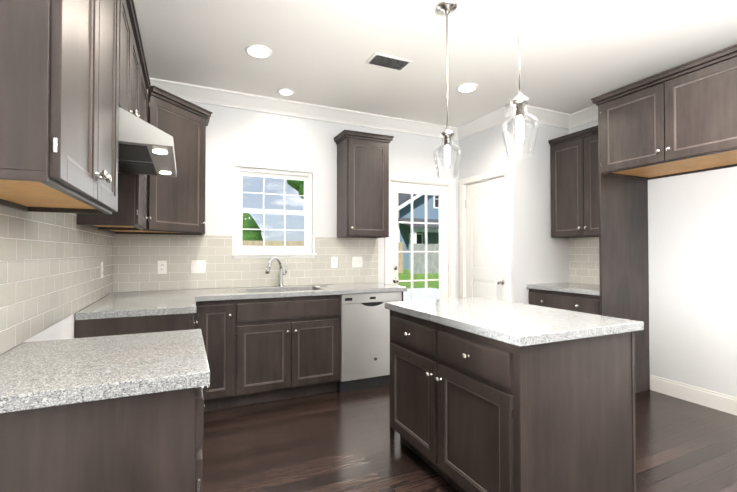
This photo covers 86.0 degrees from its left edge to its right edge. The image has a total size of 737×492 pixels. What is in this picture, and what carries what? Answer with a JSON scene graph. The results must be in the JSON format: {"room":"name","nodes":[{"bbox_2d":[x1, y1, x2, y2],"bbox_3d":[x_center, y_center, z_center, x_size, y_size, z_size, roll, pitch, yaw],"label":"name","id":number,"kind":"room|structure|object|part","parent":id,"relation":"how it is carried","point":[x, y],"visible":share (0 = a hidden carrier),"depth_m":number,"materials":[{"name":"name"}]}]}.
{"room":"kitchen","nodes":[
{"label":"kitchen","id":0,"kind":"room"},
{"bbox_2d":[0,310,79,354],"bbox_3d":[-0.683,-0.109,0.026,0.120,2.720,7.170,0,-1,-25],"label":"wall","id":1,"kind":"structure","parent":0,"point":[63,328],"depth_m":1.91,"materials":[{"name":"white paint"}]},
{"bbox_2d":[0,205,113,353],"bbox_3d":[-1.529,-0.029,1.998,0.008,0.783,2.862,0,-1,-25],"label":"tile backsplash","id":2,"kind":"structure","parent":1,"relation":"attached to","point":[50,263],"depth_m":1.69,"materials":[{"name":"beige tile"}]},
{"bbox_2d":[100,262,102,277],"bbox_3d":[-1.904,0.171,2.823,0.008,0.115,0.070,0,-1,-25],"label":"electrical outlet","id":3,"kind":"object","parent":2,"relation":"attached to","point":[101,270],"visible":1,"depth_m":2.80,"materials":[{"name":"white plastic"}]},
{"bbox_2d":[0,0,119,214],"bbox_3d":[-0.952,-0.654,1.156,0.332,1.042,0.868,0,-1,-25],"label":"upper cabinet","id":4,"kind":"object","parent":1,"relation":"attached to","point":[59,89],"visible":1,"depth_m":0.93,"materials":[{"name":"brown wood"}]},
{"bbox_2d":[77,49,150,229],"bbox_3d":[-1.573,-0.634,2.493,0.332,1.042,0.542,0,-1,-25],"label":"upper cabinet","id":5,"kind":"object","parent":1,"relation":"attached to","point":[131,214],"visible":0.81,"depth_m":2.30,"materials":[{"name":"brown wood"}]},
{"bbox_2d":[119,0,142,117],"bbox_3d":[-1.297,-0.867,1.902,0.332,0.594,0.766,0,-1,-25],"label":"upper cabinet","id":6,"kind":"object","parent":1,"relation":"attached to","point":[130,45],"visible":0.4,"depth_m":1.90,"materials":[{"name":"brown wood"}]},
{"bbox_2d":[118,107,176,176],"bbox_3d":[-1.222,-0.490,1.931,0.497,0.147,0.760,0,-1,-25],"label":"range hood","id":7,"kind":"object","parent":6,"relation":"attached to","point":[145,148],"visible":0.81,"depth_m":1.73,"materials":[{"name":"silver metal"}]},
{"bbox_2d":[120,102,458,297],"bbox_3d":[-0.173,-0.048,4.281,4.630,2.720,0.120,0,-1,-25],"label":"wall","id":8,"kind":"structure","parent":0,"point":[235,137],"depth_m":3.96,"materials":[{"name":"white paint"}]},
{"bbox_2d":[100,86,212,234],"bbox_3d":[-1.646,-0.625,3.150,0.753,1.042,0.700,0,-1,-25],"label":"upper cabinet","id":9,"kind":"object","parent":8,"relation":"attached to","point":[176,205],"visible":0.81,"depth_m":3.09,"materials":[{"name":"brown wood"}]},
{"bbox_2d":[113,234,377,291],"bbox_3d":[-1.017,0.147,3.816,2.470,0.483,0.008,0,-1,-25],"label":"tile backsplash","id":10,"kind":"structure","parent":8,"relation":"attached to","point":[137,258],"depth_m":3.64,"materials":[{"name":"beige tile"}]},
{"bbox_2d":[158,261,166,273],"bbox_3d":[-1.798,0.185,3.443,0.070,0.115,0.008,0,-1,-25],"label":"electrical outlet","id":11,"kind":"object","parent":10,"relation":"attached to","point":[162,267],"visible":1,"depth_m":3.44,"materials":[{"name":"white plastic"}]},
{"bbox_2d":[191,260,205,272],"bbox_3d":[-1.535,0.187,3.565,0.124,0.115,0.008,0,-1,-25],"label":"light switch","id":12,"kind":"object","parent":10,"relation":"attached to","point":[198,266],"visible":1,"depth_m":3.56,"materials":[{"name":"white plastic"}]},
{"bbox_2d":[331,257,337,267],"bbox_3d":[-0.356,0.170,4.113,0.070,0.115,0.008,0,-1,-25],"label":"electrical outlet","id":13,"kind":"object","parent":10,"relation":"attached to","point":[334,262],"visible":1,"depth_m":4.11,"materials":[{"name":"white plastic"}]},
{"bbox_2d":[352,257,362,267],"bbox_3d":[-0.120,0.172,4.222,0.124,0.115,0.008,0,-1,-25],"label":"light switch","id":14,"kind":"object","parent":10,"relation":"attached to","point":[357,261],"visible":1,"depth_m":4.22,"materials":[{"name":"white plastic"}]},
{"bbox_2d":[236,167,311,252],"bbox_3d":[-0.937,-0.340,3.936,0.750,0.825,0.060,0,-1,-25],"label":"window","id":15,"kind":"structure","parent":8,"relation":"in","point":[306,178],"depth_m":3.92,"materials":[{"name":"white wood"}]},
{"bbox_2d":[232,253,316,258],"bbox_3d":[-0.911,0.097,3.873,0.820,0.050,0.065,0,-1,-25],"label":"window sill","id":16,"kind":"structure","parent":8,"relation":"attached to","point":[266,255],"depth_m":3.83,"materials":[{"name":"white wood"}]},
{"bbox_2d":[147,77,462,140],"bbox_3d":[-0.441,-1.354,4.046,3.450,0.115,0.115,0,-1,-25],"label":"crown molding","id":17,"kind":"structure","parent":8,"relation":"attached to","point":[229,98],"depth_m":3.90,"materials":[{"name":"white wood"}]},
{"bbox_2d":[333,130,393,237],"bbox_3d":[-0.050,-0.611,4.094,0.546,1.042,0.332,0,-1,-25],"label":"upper cabinet","id":18,"kind":"object","parent":8,"relation":"attached to","point":[362,184],"visible":1,"depth_m":3.98,"materials":[{"name":"brown wood"}]},
{"bbox_2d":[385,173,455,300],"bbox_3d":[0.594,0.256,4.607,0.954,2.122,0.167,0,-1,-25],"label":"door","id":19,"kind":"structure","parent":8,"relation":"attached to","point":[441,192],"depth_m":4.65,"materials":[{"name":"white wood"}]},
{"bbox_2d":[134,0,736,126],"bbox_3d":[1.362,-1.505,0.996,4.630,0.100,7.410,0,-1,-25],"label":"ceiling","id":20,"kind":"structure","parent":0,"point":[577,55],"depth_m":2.84,"materials":[{"name":"white paint"}]},
{"bbox_2d":[245,44,271,58],"bbox_3d":[-0.804,-1.420,2.894,0.194,0.012,0.194,0,-1,-25],"label":"recessed light","id":21,"kind":"object","parent":20,"relation":"in","point":[258,51],"visible":1,"depth_m":2.88,"materials":[{"name":"white"}]},
{"bbox_2d":[277,88,293,95],"bbox_3d":[-0.756,-1.409,3.622,0.154,0.012,0.154,0,-1,-25],"label":"recessed light","id":22,"kind":"object","parent":20,"relation":"in","point":[284,91],"visible":0.96,"depth_m":3.60,"materials":[{"name":"white"}]},
{"bbox_2d":[366,52,411,70],"bbox_3d":[0.158,-1.419,3.054,0.320,0.012,0.170,0,-1,-25],"label":"ceiling vent","id":23,"kind":"object","parent":20,"relation":"in","point":[387,61],"visible":1,"depth_m":3.04,"materials":[{"name":"white metal"}]},
{"bbox_2d":[433,0,461,177],"bbox_3d":[0.469,-0.923,2.353,0.166,1.024,0.166,0,-1,-25],"label":"pendant light","id":24,"kind":"object","parent":20,"relation":"hanging from","point":[446,7],"visible":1,"depth_m":2.35,"materials":[{"name":"silver metal"}]},
{"bbox_3d":[0.469,-0.536,2.348,0.166,0.250,0.166,0,-1,-25],"label":"lamp shade","id":25,"kind":"part","parent":24,"relation":"part of","materials":[{"name":"clear glass"}]},
{"bbox_2d":[456,83,477,92],"bbox_3d":[0.883,-1.411,3.534,0.194,0.012,0.194,0,-1,-25],"label":"recessed light","id":26,"kind":"object","parent":20,"relation":"in","point":[466,87],"visible":0.98,"depth_m":3.52,"materials":[{"name":"white"}]},
{"bbox_2d":[501,0,538,158],"bbox_3d":[0.705,-0.930,1.845,0.166,1.024,0.166,0,-1,-25],"label":"pendant light","id":27,"kind":"object","parent":20,"relation":"hanging from","point":[519,102],"visible":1,"depth_m":1.84,"materials":[{"name":"silver metal"}]},
{"bbox_3d":[0.705,-0.543,1.840,0.166,0.250,0.166,0,-1,-25],"label":"lamp shade","id":28,"kind":"part","parent":27,"relation":"part of","materials":[{"name":"clear glass"}]},
{"bbox_2d":[202,385,736,491],"bbox_3d":[1.362,1.289,0.956,4.630,0.050,7.410,0,-1,-25],"label":"floor","id":29,"kind":"structure","parent":0,"point":[335,441],"depth_m":2.51,"materials":[{"name":"brown wood"}]},
{"bbox_2d":[0,329,209,491],"bbox_3d":[-0.856,0.812,1.283,0.630,0.915,0.680,0,-1,-25],"label":"base cabinet","id":30,"kind":"object","parent":29,"relation":"on","point":[119,413],"visible":1,"depth_m":1.05,"materials":[{"name":"brown wood"}]},
{"bbox_2d":[74,257,406,411],"bbox_3d":[-0.758,0.697,3.241,2.457,1.201,1.247,0,-1,-25],"label":"base cabinet","id":31,"kind":"object","parent":29,"relation":"on","point":[280,341],"visible":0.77,"depth_m":3.18,"materials":[{"name":"brown wood"}]},
{"bbox_2d":[265,257,287,286],"bbox_3d":[-0.864,0.246,3.721,0.243,0.286,0.172,0,-1,-25],"label":"faucet","id":32,"kind":"object","parent":31,"relation":"on","point":[280,278],"depth_m":3.77,"materials":[{"name":"silver metal"}]},
{"bbox_2d":[337,292,401,392],"bbox_3d":[-0.079,0.872,3.860,0.606,0.869,0.560,0,-1,-25],"label":"dishwasher","id":33,"kind":"object","parent":29,"relation":"on","point":[364,340],"visible":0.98,"depth_m":3.58,"materials":[{"name":"grey metal"}]},
{"bbox_2d":[385,297,643,491],"bbox_3d":[0.699,0.826,2.242,0.825,0.915,1.170,0,-1,-25],"label":"kitchen island","id":34,"kind":"object","parent":29,"relation":"on","point":[490,395],"visible":1,"depth_m":1.81,"materials":[{"name":"brown wood"}]},
{"bbox_2d":[526,282,599,314],"bbox_3d":[2.077,0.849,3.837,0.665,0.915,0.792,0,-1,-25],"label":"base cabinet","id":35,"kind":"object","parent":29,"relation":"on","point":[579,297],"visible":0.23,"depth_m":3.70,"materials":[{"name":"brown wood"}]},
{"bbox_2d":[591,44,736,392],"bbox_3d":[2.449,0.013,3.006,0.700,2.562,1.116,0,-1,-25],"label":"surround panel","id":36,"kind":"object","parent":29,"relation":"on","point":[678,120],"visible":1,"depth_m":3.13,"materials":[{"name":"brown wood"}]},
{"bbox_2d":[459,119,522,302],"bbox_3d":[1.339,-0.045,4.432,0.120,2.720,0.880,0,-1,-25],"label":"wall","id":37,"kind":"structure","parent":0,"point":[484,151],"depth_m":4.11,"materials":[{"name":"white paint"}]},
{"bbox_2d":[459,167,510,300],"bbox_3d":[1.314,0.253,4.416,0.175,2.122,0.814,0,-1,-25],"label":"door","id":38,"kind":"structure","parent":37,"relation":"attached to","point":[485,236],"depth_m":4.39,"materials":[{"name":"white wood"}]},
{"bbox_2d":[455,103,516,138],"bbox_3d":[1.282,-1.350,4.295,0.115,0.115,0.875,0,-1,-25],"label":"crown molding","id":39,"kind":"structure","parent":37,"relation":"attached to","point":[496,117],"depth_m":4.31,"materials":[{"name":"white"}]},
{"bbox_2d":[522,121,568,303],"bbox_3d":[1.871,-0.048,4.260,0.700,2.720,0.120,0,-1,-25],"label":"wall","id":40,"kind":"structure","parent":0,"point":[545,257],"depth_m":4.17,"materials":[{"name":"white paint"}]},
{"bbox_2d":[523,105,570,128],"bbox_3d":[1.820,-1.353,4.126,0.660,0.115,0.115,0,-1,-25],"label":"crown molding","id":41,"kind":"structure","parent":40,"relation":"attached to","point":[548,117],"depth_m":4.17,"materials":[{"name":"white wood"}]},
{"bbox_2d":[569,120,736,396],"bbox_3d":[3.408,-0.082,1.925,0.120,2.720,7.170,0,-1,-25],"label":"wall","id":42,"kind":"structure","parent":0,"point":[692,221],"depth_m":3.29,"materials":[{"name":"white paint"}]},
{"bbox_2d":[548,125,598,237],"bbox_3d":[2.228,-0.614,3.928,0.332,1.042,0.792,0,-1,-25],"label":"upper cabinet","id":43,"kind":"object","parent":42,"relation":"attached to","point":[574,163],"visible":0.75,"depth_m":3.96,"materials":[{"name":"brown wood"}]},
{"bbox_2d":[569,237,599,283],"bbox_3d":[2.377,0.150,3.988,0.008,0.483,0.795,0,-1,-25],"label":"tile backsplash","id":44,"kind":"structure","parent":42,"relation":"attached to","point":[583,260],"depth_m":4.18,"materials":[{"name":"beige tile"}]},
{"bbox_2d":[571,105,597,127],"bbox_3d":[3.486,-1.391,1.495,0.115,0.115,6.290,0,-1,-25],"label":"crown molding","id":45,"kind":"structure","parent":42,"relation":"attached to","point":[590,114],"depth_m":4.13,"materials":[{"name":"white wood"}]},
{"bbox_2d":[650,375,736,415],"bbox_3d":[2.762,1.228,3.134,0.015,0.135,0.980,0,-1,-25],"label":"baseboard","id":46,"kind":"structure","parent":42,"relation":"attached to","point":[707,398],"depth_m":3.25,"materials":[{"name":"white wood"}]},
{"label":"outside","id":47,"kind":"structure","parent":0,"visible":0},
{"bbox_2d":[398,269,438,288],"bbox_3d":[-13.001,2.336,62.263,150.000,0.130,115.910,0,-1,-25],"label":"ground","id":48,"kind":"structure","parent":47,"point":[417,284],"depth_m":19.48,"materials":[{"name":"green plant"}]},
{"bbox_2d":[242,213,262,243],"bbox_3d":[-15.565,-0.976,43.584,7.271,6.363,7.554,0,-1,-25],"label":"tree","id":49,"kind":"object","parent":48,"relation":"on","point":[249,222],"depth_m":41.79,"materials":[{"name":"green plant"}]},
{"bbox_2d":[287,179,303,199],"bbox_3d":[-1.930,-2.877,17.945,3.331,9.080,3.403,0,-1,-25],"label":"tree","id":50,"kind":"object","parent":48,"relation":"on","point":[298,185],"depth_m":17.41,"materials":[{"name":"green plant"}]},
{"bbox_2d":[242,240,438,273],"bbox_3d":[-4.871,0.695,21.386,70.288,1.970,1.060,0,-1,-25],"label":"fence","id":51,"kind":"object","parent":48,"relation":"on","point":[432,263],"depth_m":24.59,"materials":[{"name":"grey wood"}]},
{"bbox_2d":[398,193,438,268],"bbox_3d":[4.412,-1.926,35.517,9.000,7.620,12.200,0,-1,-25],"label":"house","id":52,"kind":"structure","parent":48,"relation":"on","point":[404,233],"depth_m":31.16,"materials":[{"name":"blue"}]},
{"bbox_2d":[403,288,438,300],"bbox_3d":[0.459,1.455,8.964,7.500,0.090,7.880,0,-1,-25],"label":"ground","id":53,"kind":"structure","parent":48,"relation":"on","point":[418,293],"depth_m":11.82,"materials":[{"name":"white"}]}
]}

